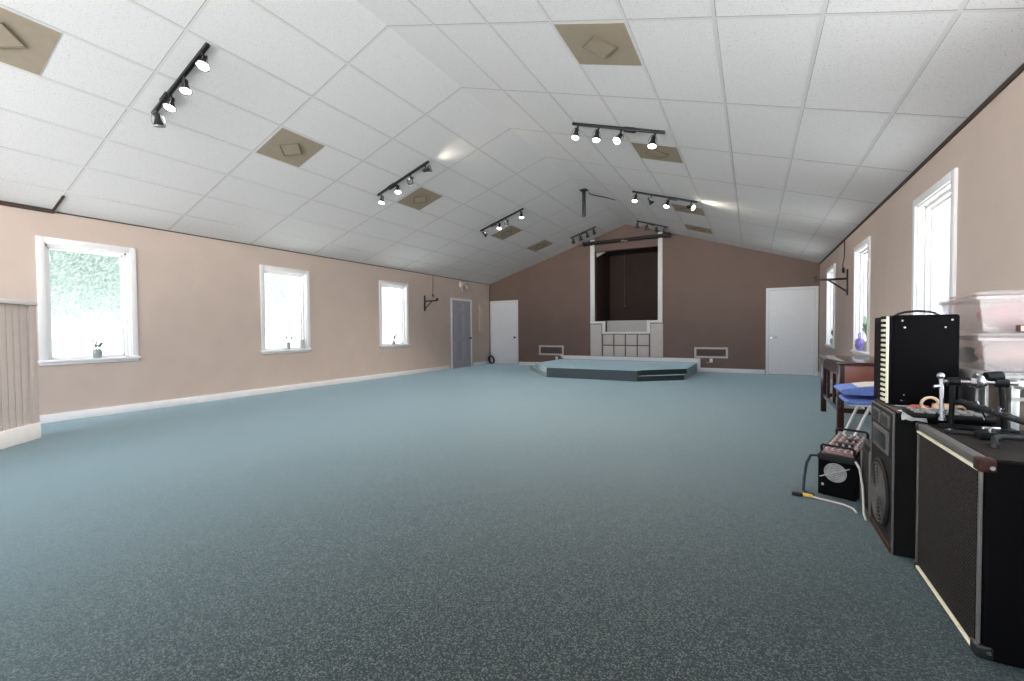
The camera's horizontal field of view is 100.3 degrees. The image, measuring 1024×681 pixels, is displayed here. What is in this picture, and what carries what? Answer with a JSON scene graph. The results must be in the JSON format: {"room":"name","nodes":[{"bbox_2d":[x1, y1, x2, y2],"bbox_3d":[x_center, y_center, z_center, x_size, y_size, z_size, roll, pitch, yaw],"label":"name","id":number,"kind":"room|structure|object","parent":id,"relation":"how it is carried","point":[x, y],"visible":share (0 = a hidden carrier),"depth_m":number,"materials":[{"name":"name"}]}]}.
{"room":"house of worship","nodes":[
{"label":"house of worship","id":0,"kind":"room"},
{"bbox_2d":[0,298,40,449],"bbox_3d":[-4.881,0.336,3.592,0.160,1.465,2.034,-1,1,-15],"label":"wall partition","id":1,"kind":"structure","parent":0,"point":[20,422],"depth_m":4.36,"materials":[{"name":"white paint"}]},
{"bbox_2d":[0,205,489,414],"bbox_3d":[-4.943,-0.397,7.104,0.160,2.765,17.152,0,2,29],"label":"wall","id":2,"kind":"structure","parent":0,"point":[198,298],"depth_m":7.06,"materials":[{"name":"beige paint"}]},
{"bbox_2d":[35,235,140,365],"bbox_3d":[-5.680,-0.501,5.741,0.210,1.610,1.020,0,2,29],"label":"window","id":3,"kind":"structure","parent":2,"relation":"in","point":[128,280],"depth_m":5.69,"materials":[{"name":"white paint"}]},
{"bbox_2d":[91,339,105,357],"bbox_3d":[-5.612,0.106,5.819,0.092,0.260,0.193,0,2,29],"label":"potted plant","id":4,"kind":"object","parent":3,"relation":"on","point":[96,353],"visible":0.98,"depth_m":5.78,"materials":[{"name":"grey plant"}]},
{"bbox_2d":[40,361,489,423],"bbox_3d":[-3.326,0.858,9.809,0.020,0.105,10.592,0,2,29],"label":"baseboard","id":5,"kind":"structure","parent":2,"relation":"attached to","point":[57,417],"depth_m":6.94,"materials":[{"name":"white paint"}]},
{"bbox_2d":[259,265,312,353],"bbox_3d":[-4.332,-0.568,8.137,0.210,1.610,1.020,0,2,29],"label":"window","id":6,"kind":"structure","parent":2,"relation":"in","point":[304,279],"depth_m":8.32,"materials":[{"name":"white paint"}]},
{"bbox_2d":[280,334,295,348],"bbox_3d":[-4.276,0.023,8.190,0.086,0.295,0.432,0,1,20],"label":"potted plant","id":7,"kind":"object","parent":6,"relation":"on","point":[288,345],"visible":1,"depth_m":8.16,"materials":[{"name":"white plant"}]},
{"bbox_2d":[300,339,304,348],"bbox_3d":[-4.135,0.070,8.423,0.086,0.188,0.086,0,2,29],"label":"candle jar","id":8,"kind":"object","parent":6,"relation":"on","point":[302,344],"visible":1,"depth_m":8.39,"materials":[{"name":"white glass"}]},
{"bbox_2d":[379,280,410,347],"bbox_3d":[-2.955,-0.636,10.586,0.210,1.610,1.020,0,2,29],"label":"window","id":9,"kind":"structure","parent":2,"relation":"in","point":[403,286],"depth_m":10.90,"materials":[{"name":"white paint"}]},
{"bbox_2d":[424,295,438,310],"bbox_3d":[-2.160,-1.001,11.414,0.460,0.420,0.060,0,2,29],"label":"wall bracket","id":10,"kind":"object","parent":2,"relation":"attached to","point":[437,299],"visible":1,"depth_m":11.48,"materials":[{"name":"black metal"}]},
{"bbox_2d":[450,298,472,368],"bbox_3d":[-1.495,-0.223,12.978,0.093,2.090,1.060,0,2,29],"label":"door","id":11,"kind":"structure","parent":2,"relation":"in","point":[461,310],"depth_m":12.97,"materials":[{"name":"white paint"}]},
{"bbox_2d":[459,282,468,290],"bbox_3d":[-1.465,-1.638,12.968,0.142,0.280,0.393,0,2,29],"label":"emergency light","id":12,"kind":"object","parent":2,"relation":"attached to","point":[461,284],"visible":1,"depth_m":12.98,"materials":[{"name":"beige plastic"}]},
{"bbox_2d":[0,63,1023,284],"bbox_3d":[-0.970,-1.682,4.741,9.070,0.201,16.992,0,2,29],"label":"trim","id":13,"kind":"structure","parent":2,"relation":"attached to","point":[1020,69],"depth_m":5.03,"materials":[{"name":"wood"}]},
{"bbox_2d":[0,364,1023,680],"bbox_3d":[-0.596,1.094,5.434,9.390,0.200,18.752,0,2,29],"label":"floor","id":14,"kind":"structure","parent":0,"point":[487,522],"depth_m":2.23,"materials":[{"name":"teal carpet"}]},
{"bbox_2d":[488,286,494,363],"bbox_3d":[-0.708,-0.516,14.195,0.150,2.592,0.365,-1,2,-31],"label":"cable coil","id":15,"kind":"object","parent":14,"relation":"on","point":[490,362],"visible":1,"depth_m":14.28,"materials":[{"name":"black rubber"}]},
{"bbox_2d":[530,359,696,381],"bbox_3d":[2.321,0.725,10.979,4.190,0.226,2.948,0,2,29],"label":"stage platform","id":16,"kind":"object","parent":14,"relation":"on","point":[637,371],"visible":1,"depth_m":9.89,"materials":[{"name":"teal carpet"}]},
{"bbox_2d":[802,454,817,495],"bbox_3d":[2.023,0.903,2.898,0.132,0.255,0.070,-2,2,-41],"label":"power cable","id":17,"kind":"object","parent":14,"relation":"on","point":[810,455],"visible":0.88,"depth_m":2.90,"materials":[{"name":"rubber"}]},
{"bbox_2d":[792,491,857,512],"bbox_3d":[2.004,1.025,2.739,0.088,0.028,0.364,-1,2,-35],"label":"cable","id":18,"kind":"object","parent":14,"relation":"on","point":[793,492],"visible":1,"depth_m":2.80,"materials":[{"name":"white rubber"}]},
{"bbox_2d":[818,427,868,501],"bbox_3d":[2.272,0.830,2.917,0.415,0.403,0.208,-2,2,-39],"label":"mixer","id":19,"kind":"object","parent":14,"relation":"on","point":[838,473],"visible":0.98,"depth_m":2.81,"materials":[{"name":"grey plastic"}]},
{"bbox_2d":[855,462,866,520],"bbox_3d":[2.111,0.900,2.578,0.029,0.269,0.279,0,2,29],"label":"cable","id":20,"kind":"object","parent":19,"relation":"hanging from","point":[856,463],"visible":1,"depth_m":2.59,"materials":[{"name":"white rubber"}]},
{"bbox_2d":[819,355,873,430],"bbox_3d":[4.067,0.592,5.074,0.552,0.750,1.360,0,2,29],"label":"desk","id":21,"kind":"object","parent":14,"relation":"on","point":[848,369],"visible":0.53,"depth_m":4.63,"materials":[{"name":"brown wood"}]},
{"bbox_2d":[839,394,878,435],"bbox_3d":[3.385,0.772,4.028,0.440,0.460,0.420,0,2,29],"label":"folding chair","id":22,"kind":"object","parent":14,"relation":"on","point":[858,401],"visible":0.42,"depth_m":3.95,"materials":[{"name":"blue fabric"}]},
{"bbox_2d":[834,382,873,395],"bbox_3d":[3.353,0.466,4.038,0.450,0.150,0.400,0,2,29],"label":"cushion","id":23,"kind":"object","parent":22,"relation":"on","point":[858,388],"visible":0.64,"depth_m":3.95,"materials":[{"name":"blue fabric"}]},
{"bbox_2d":[860,438,870,516],"bbox_3d":[2.300,0.821,2.522,0.348,0.440,0.250,0,2,29],"label":"monitor speaker","id":24,"kind":"object","parent":14,"relation":"on","point":[865,448],"visible":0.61,"depth_m":2.61},
{"bbox_2d":[862,447,868,506],"bbox_3d":[2.159,0.835,2.602,0.012,0.330,0.190,0,2,29],"label":"grille","id":25,"kind":"object","parent":24,"relation":"attached to","point":[865,450],"depth_m":2.60,"materials":[{"name":"metal"}]},
{"bbox_2d":[870,400,991,558],"bbox_3d":[2.111,0.697,2.206,0.355,0.704,0.440,0,2,29],"label":"speaker","id":26,"kind":"object","parent":14,"relation":"on","point":[893,465],"visible":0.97,"depth_m":2.09},
{"bbox_2d":[870,461,885,522],"bbox_3d":[1.963,0.808,2.292,0.011,0.308,0.336,0,2,29],"label":"grille","id":27,"kind":"object","parent":26,"relation":"attached to","point":[878,470],"depth_m":2.28,"materials":[{"name":"black metal"}]},
{"bbox_2d":[894,404,929,408],"bbox_3d":[2.030,0.335,2.172,0.132,0.022,0.021,0,2,33],"label":"screwdriver","id":28,"kind":"object","parent":26,"relation":"on","point":[912,405],"visible":0.79,"depth_m":2.16,"materials":[{"name":"red plastic"}]},
{"bbox_2d":[898,410,927,422],"bbox_3d":[1.923,0.362,2.057,0.090,0.044,0.099,0,2,29],"label":"paper scrap","id":29,"kind":"object","parent":26,"relation":"on","point":[904,416],"visible":0.46,"depth_m":2.03,"materials":[{"name":"white paper"}]},
{"bbox_2d":[874,310,959,405],"bbox_3d":[2.172,0.088,2.319,0.293,0.508,0.274,0,2,29],"label":"accordion","id":30,"kind":"object","parent":26,"relation":"on","point":[910,351],"visible":0.95,"depth_m":2.22,"materials":[{"name":"plastic"}]},
{"bbox_2d":[874,323,884,397],"bbox_3d":[2.063,0.107,2.398,0.006,0.408,0.205,0,2,29],"label":"grille","id":31,"kind":"object","parent":30,"relation":"attached to","point":[878,341],"depth_m":2.41,"materials":[{"name":"plastic"}]},
{"bbox_2d":[920,396,966,410],"bbox_3d":[2.128,0.314,2.111,0.181,0.076,0.094,0,1,18],"label":"tape roll","id":32,"kind":"object","parent":26,"relation":"on","point":[934,405],"visible":0.56,"depth_m":2.11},
{"bbox_2d":[902,407,995,422],"bbox_3d":[1.982,0.336,1.952,0.270,0.030,0.150,0,2,27],"label":"board","id":33,"kind":"object","parent":26,"relation":"on","point":[931,413],"visible":0.69,"depth_m":1.92,"materials":[{"name":"grey plastic"}]},
{"bbox_2d":[913,422,1023,668],"bbox_3d":[1.898,0.724,1.575,0.469,0.684,0.638,0,2,29],"label":"speaker cabinet","id":34,"kind":"object","parent":14,"relation":"on","point":[969,551],"visible":1,"depth_m":1.47,"materials":[{"name":"fabric"}]},
{"bbox_2d":[918,435,977,638],"bbox_3d":[1.708,0.725,1.684,0.016,0.600,0.569,0,2,29],"label":"grille","id":35,"kind":"object","parent":34,"relation":"attached to","point":[947,480],"depth_m":1.63,"materials":[{"name":"fabric"}]},
{"bbox_2d":[943,428,973,435],"bbox_3d":[1.835,0.370,1.718,0.140,0.020,0.032,1,2,44],"label":"metal bar","id":36,"kind":"object","parent":34,"relation":"on","point":[948,430],"visible":0.65,"depth_m":1.73,"materials":[{"name":"black metal"}]},
{"bbox_2d":[933,371,1023,434],"bbox_3d":[2.019,0.255,1.708,0.170,0.248,0.459,-1,2,-29],"label":"clamps","id":37,"kind":"object","parent":34,"relation":"on","point":[997,379],"visible":0.99,"depth_m":1.79,"materials":[{"name":"silver metal"}]},
{"bbox_2d":[974,426,1023,440],"bbox_3d":[1.896,0.356,1.634,0.192,0.050,0.043,0,1,15],"label":"clamp","id":38,"kind":"object","parent":34,"relation":"on","point":[987,432],"visible":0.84,"depth_m":1.64,"materials":[{"name":"silver metal"}]},
{"bbox_2d":[987,434,1023,448],"bbox_3d":[1.852,0.362,1.524,0.270,0.043,0.055,0,1,11],"label":"stand","id":39,"kind":"object","parent":34,"relation":"on","point":[994,443],"visible":1,"depth_m":1.54,"materials":[{"name":"grey metal"}]},
{"bbox_2d":[958,362,1023,412],"bbox_3d":[2.606,0.593,2.304,0.382,0.900,0.770,0,2,29],"label":"tub","id":40,"kind":"object","parent":14,"relation":"on","point":[967,393],"visible":0.13,"depth_m":2.18,"materials":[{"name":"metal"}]},
{"bbox_3d":[2.603,0.047,2.246,0.392,0.192,0.692,0,2,33],"label":"tub","id":41,"kind":"object","parent":40,"relation":"on","visible":0},
{"bbox_2d":[959,347,978,363],"bbox_3d":[2.601,0.084,2.438,0.088,0.097,0.148,0,2,29],"label":"folded cloth","id":42,"kind":"object","parent":41,"relation":"in","point":[966,354],"visible":0.77,"depth_m":2.40,"materials":[{"name":"grey fabric"}]},
{"bbox_2d":[974,340,1023,367],"bbox_3d":[2.563,0.068,2.172,0.273,0.142,0.392,0,2,29],"label":"folded cloth","id":43,"kind":"object","parent":41,"relation":"in","point":[1010,354],"visible":1,"depth_m":2.12,"materials":[{"name":"white fabric"}]},
{"bbox_2d":[1016,325,1023,331],"bbox_3d":[2.470,-0.056,1.962,0.200,0.030,0.045,0,2,33],"label":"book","id":44,"kind":"object","parent":41,"relation":"on","point":[1019,328],"visible":1,"depth_m":2.00,"materials":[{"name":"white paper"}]},
{"bbox_3d":[2.632,-0.151,2.282,0.392,0.202,0.692,0,2,33],"label":"tub","id":45,"kind":"object","parent":41,"relation":"on","visible":0},
{"bbox_2d":[976,301,1023,329],"bbox_3d":[2.555,-0.126,2.162,0.260,0.144,0.315,0,2,29],"label":"folded cloth","id":46,"kind":"object","parent":45,"relation":"in","point":[1006,315],"visible":0.94,"depth_m":2.13,"materials":[{"name":"fabric"}]},
{"bbox_2d":[983,375,1023,430],"bbox_3d":[2.359,0.612,1.854,0.386,0.904,0.270,0,2,29],"label":"flight case","id":47,"kind":"object","parent":14,"relation":"on","point":[1014,395],"visible":0.23,"depth_m":1.84,"materials":[{"name":"metal"}]},
{"bbox_2d":[0,0,1023,283],"bbox_3d":[-0.975,-2.394,4.724,9.390,1.670,17.312,0,2,29],"label":"ceiling","id":48,"kind":"structure","parent":0,"point":[789,122],"depth_m":4.51,"materials":[{"name":"tile"}]},
{"bbox_2d":[0,7,62,75],"bbox_3d":[-4.029,-2.395,3.342,0.571,0.180,0.598,0,2,29],"label":"ceiling vent","id":49,"kind":"object","parent":48,"relation":"in","point":[26,44],"visible":1,"depth_m":3.46,"materials":[{"name":"beige plastic"}]},
{"bbox_2d":[151,42,209,127],"bbox_3d":[-3.227,-2.430,4.121,1.108,0.515,0.131,0,2,31],"label":"track light","id":50,"kind":"object","parent":48,"relation":"attached to","point":[200,60],"visible":1,"depth_m":4.09,"materials":[{"name":"black metal"}]},
{"bbox_2d":[255,127,324,167],"bbox_3d":[-2.830,-2.454,5.473,0.571,0.180,0.598,0,2,29],"label":"ceiling vent","id":51,"kind":"object","parent":48,"relation":"in","point":[286,146],"visible":1,"depth_m":5.44,"materials":[{"name":"beige plastic"}]},
{"bbox_2d":[377,160,431,204],"bbox_3d":[-1.739,-2.494,6.776,1.136,0.516,0.155,0,2,27],"label":"track light","id":52,"kind":"object","parent":48,"relation":"attached to","point":[397,191],"visible":1,"depth_m":6.79,"materials":[{"name":"black metal"}]},
{"bbox_2d":[397,187,442,209],"bbox_3d":[-1.635,-2.513,7.599,0.571,0.180,0.598,0,2,29],"label":"ceiling vent","id":53,"kind":"object","parent":48,"relation":"in","point":[420,198],"visible":1,"depth_m":7.57,"materials":[{"name":"beige metal"}]},
{"bbox_2d":[480,208,523,237],"bbox_3d":[-0.235,-2.579,9.405,1.123,0.518,0.149,0,2,32],"label":"track light","id":54,"kind":"object","parent":48,"relation":"attached to","point":[506,223],"visible":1,"depth_m":9.38,"materials":[{"name":"black metal"}]},
{"bbox_2d":[490,225,521,239],"bbox_3d":[-0.130,-2.587,10.274,0.571,0.180,0.598,0,2,29],"label":"ceiling vent","id":55,"kind":"object","parent":48,"relation":"in","point":[510,230],"visible":1,"depth_m":10.24,"materials":[{"name":"beige plastic"}]},
{"bbox_2d":[527,240,552,251],"bbox_3d":[0.777,-2.631,11.885,0.571,0.180,0.598,0,2,29],"label":"ceiling vent","id":56,"kind":"object","parent":48,"relation":"in","point":[540,245],"visible":1,"depth_m":11.85,"materials":[{"name":"beige plastic"}]},
{"bbox_2d":[570,227,595,243],"bbox_3d":[1.959,-2.883,11.752,0.742,0.408,0.133,0,2,29],"label":"track light","id":57,"kind":"object","parent":48,"relation":"attached to","point":[583,232],"visible":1,"depth_m":11.72,"materials":[{"name":"black metal"}]},
{"bbox_2d":[580,188,588,216],"bbox_3d":[1.524,-2.906,9.053,0.160,0.556,0.160,0,2,29],"label":"pole","id":58,"kind":"object","parent":48,"relation":"hanging from","point":[583,191],"visible":1,"depth_m":9.03,"materials":[{"name":"black metal"}]},
{"bbox_2d":[553,22,641,65],"bbox_3d":[0.713,-2.403,3.481,0.568,0.189,0.598,0,2,29],"label":"ceiling vent","id":59,"kind":"object","parent":48,"relation":"in","point":[592,43],"visible":1,"depth_m":3.44,"materials":[{"name":"beige plastic"}]},
{"bbox_2d":[571,122,664,149],"bbox_3d":[1.233,-2.470,5.093,1.127,0.528,0.138,0,2,28],"label":"track light","id":60,"kind":"object","parent":48,"relation":"attached to","point":[616,140],"visible":1,"depth_m":5.08,"materials":[{"name":"black metal"}]},
{"bbox_2d":[582,232,669,246],"bbox_3d":[3.157,-2.803,11.959,2.420,0.131,0.251,0,2,29],"label":"batten","id":61,"kind":"object","parent":48,"relation":"attached to","point":[667,234],"visible":1,"depth_m":11.83,"materials":[{"name":"black metal"}]},
{"bbox_2d":[635,221,667,233],"bbox_3d":[3.551,-2.882,10.890,0.814,0.432,0.131,0,2,30],"label":"track light","id":62,"kind":"object","parent":48,"relation":"attached to","point":[646,223],"visible":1,"depth_m":10.83,"materials":[{"name":"black metal"}]},
{"bbox_2d":[631,142,682,162],"bbox_3d":[1.909,-2.462,5.607,0.568,0.189,0.598,0,2,29],"label":"ceiling vent","id":63,"kind":"object","parent":48,"relation":"in","point":[662,153],"visible":0.96,"depth_m":5.58,"materials":[{"name":"beige plastic"}]},
{"bbox_2d":[632,191,696,210],"bbox_3d":[2.748,-2.540,7.750,1.131,0.529,0.157,0,2,30],"label":"track light","id":64,"kind":"object","parent":48,"relation":"attached to","point":[692,207],"visible":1,"depth_m":7.71,"materials":[{"name":"black metal"}]},
{"bbox_2d":[671,203,704,215],"bbox_3d":[3.414,-2.536,8.282,0.568,0.189,0.598,0,2,29],"label":"ceiling vent","id":65,"kind":"object","parent":48,"relation":"in","point":[682,208],"visible":0.85,"depth_m":8.27,"materials":[{"name":"beige plastic"}]},
{"bbox_2d":[684,224,712,233],"bbox_3d":[4.320,-2.580,9.893,0.568,0.189,0.598,0,2,29],"label":"ceiling vent","id":66,"kind":"object","parent":48,"relation":"in","point":[690,227],"visible":1,"depth_m":9.84,"materials":[{"name":"beige plastic"}]},
{"bbox_2d":[596,247,657,320],"bbox_3d":[3.650,-1.464,12.909,1.990,2.700,1.440,0,2,29],"label":"wall","id":67,"kind":"structure","parent":0,"point":[641,265],"depth_m":13.43,"materials":[{"name":"brown paint"}]},
{"bbox_2d":[624,250,624,306],"bbox_3d":[3.384,-1.863,12.851,0.052,1.696,0.052,0,2,29],"label":"pull cord","id":68,"kind":"object","parent":67,"relation":"hanging from","point":[624,250],"visible":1,"depth_m":12.84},
{"bbox_2d":[607,320,645,331],"bbox_3d":[3.318,-0.387,12.311,1.290,0.380,0.020,0,2,29],"label":"ledge","id":69,"kind":"object","parent":67,"relation":"attached to","point":[626,325],"visible":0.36,"depth_m":12.30,"materials":[{"name":"white wood"}]},
{"bbox_2d":[489,224,819,375],"bbox_3d":[3.239,-1.295,12.227,9.070,4.200,0.160,0,2,29],"label":"wall","id":70,"kind":"structure","parent":0,"point":[714,293],"depth_m":11.39,"materials":[{"name":"brown paint"}]},
{"bbox_2d":[490,300,518,364],"bbox_3d":[-0.278,-0.263,14.089,1.060,2.100,0.093,0,2,29],"label":"door","id":71,"kind":"structure","parent":70,"relation":"in","point":[503,316],"depth_m":14.11,"materials":[{"name":"white paint"}]},
{"bbox_2d":[539,345,563,354],"bbox_3d":[1.219,0.305,13.299,0.830,0.300,0.030,0,2,29],"label":"air vent","id":72,"kind":"object","parent":70,"relation":"in","point":[543,349],"visible":1,"depth_m":13.30,"materials":[{"name":"white metal"}]},
{"bbox_2d":[590,232,662,333],"bbox_3d":[3.227,-1.577,12.167,2.040,2.766,0.142,0,2,29],"label":"trim","id":73,"kind":"structure","parent":70,"relation":"attached to","point":[660,240],"depth_m":11.98,"materials":[{"name":"white paint"}]},
{"bbox_2d":[590,324,662,356],"bbox_3d":[3.223,-0.008,12.161,2.055,0.920,0.028,0,2,29],"label":"panelled front","id":74,"kind":"object","parent":70,"relation":"attached to","point":[656,330],"visible":1,"depth_m":12.12,"materials":[{"name":"white wood"}]},
{"bbox_2d":[560,355,699,371],"bbox_3d":[3.211,0.634,12.187,3.975,0.345,0.030,0,2,29],"label":"trim","id":75,"kind":"structure","parent":70,"relation":"attached to","point":[694,360],"depth_m":12.00,"materials":[{"name":"white paint"}]},
{"bbox_2d":[519,362,764,373],"bbox_3d":[3.221,0.754,12.191,6.870,0.105,0.020,0,2,29],"label":"baseboard","id":76,"kind":"structure","parent":70,"relation":"attached to","point":[725,370],"depth_m":10.91,"materials":[{"name":"white paint"}]},
{"bbox_2d":[694,347,727,357],"bbox_3d":[5.157,0.316,11.084,0.795,0.280,0.030,0,2,29],"label":"air vent","id":77,"kind":"object","parent":70,"relation":"in","point":[699,352],"visible":1,"depth_m":11.08,"materials":[{"name":"white metal"}]},
{"bbox_2d":[766,286,818,375],"bbox_3d":[6.666,-0.223,10.197,1.050,2.100,0.069,0,2,29],"label":"door","id":78,"kind":"structure","parent":70,"relation":"in","point":[791,314],"depth_m":10.21,"materials":[{"name":"white paint"}]},
{"bbox_2d":[819,71,1023,382],"bbox_3d":[3.102,-0.329,2.580,0.160,2.724,17.152,0,2,29],"label":"wall","id":79,"kind":"structure","parent":0,"point":[987,153],"depth_m":3.07,"materials":[{"name":"beige paint"}]},
{"bbox_2d":[824,263,835,348],"bbox_3d":[6.375,-0.654,8.447,0.210,1.610,1.020,0,2,29],"label":"window","id":80,"kind":"structure","parent":79,"relation":"in","point":[830,288],"depth_m":8.79,"materials":[{"name":"white paint"}]},
{"bbox_2d":[814,269,847,294],"bbox_3d":[5.290,-0.955,7.097,0.460,0.420,0.060,0,2,29],"label":"wall bracket","id":81,"kind":"object","parent":79,"relation":"attached to","point":[815,277],"visible":1,"depth_m":7.03,"materials":[{"name":"black metal"}]},
{"bbox_2d":[818,372,863,408],"bbox_3d":[2.994,0.981,2.585,0.020,0.105,16.992,0,2,29],"label":"baseboard","id":82,"kind":"structure","parent":79,"relation":"attached to","point":[819,373],"depth_m":8.39,"materials":[{"name":"white paint"}]},
{"bbox_2d":[842,240,844,272],"bbox_3d":[5.605,-1.422,7.227,0.036,0.554,0.056,0,2,29],"label":"cable","id":83,"kind":"object","parent":79,"relation":"attached to","point":[843,268],"visible":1,"depth_m":7.21,"materials":[{"name":"grey plastic"}]},
{"bbox_2d":[850,236,870,355],"bbox_3d":[5.032,-0.588,6.059,0.210,1.610,1.020,0,2,29],"label":"window","id":84,"kind":"structure","parent":79,"relation":"in","point":[862,257],"depth_m":6.37,"materials":[{"name":"white paint"}]},
{"bbox_2d":[855,332,864,350],"bbox_3d":[5.090,0.014,6.240,0.128,0.266,0.280,0,2,29],"label":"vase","id":85,"kind":"object","parent":84,"relation":"on","point":[859,341],"visible":0.88,"depth_m":6.18,"materials":[{"name":"purple glass"}]},
{"bbox_2d":[862,315,866,351],"bbox_3d":[4.961,-0.100,5.971,0.105,0.510,0.316,0,2,29],"label":"potted plant","id":86,"kind":"object","parent":84,"relation":"on","point":[864,328],"visible":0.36,"depth_m":5.97,"materials":[{"name":"green plant"}]},
{"bbox_2d":[911,168,957,314],"bbox_3d":[3.683,-0.522,3.663,0.210,1.610,1.020,0,2,29],"label":"window","id":87,"kind":"structure","parent":79,"relation":"in","point":[926,248],"depth_m":3.96,"materials":[{"name":"white paint"}]},
{"label":"outside","id":88,"kind":"structure","parent":0,"visible":0},
{"bbox_2d":[49,249,298,347],"bbox_3d":[-7.946,-0.829,9.326,1.044,4.189,7.810,0,2,29],"label":"foliage","id":89,"kind":"object","parent":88,"point":[77,260],"visible":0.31,"depth_m":8.39,"materials":[{"name":"green plant"}]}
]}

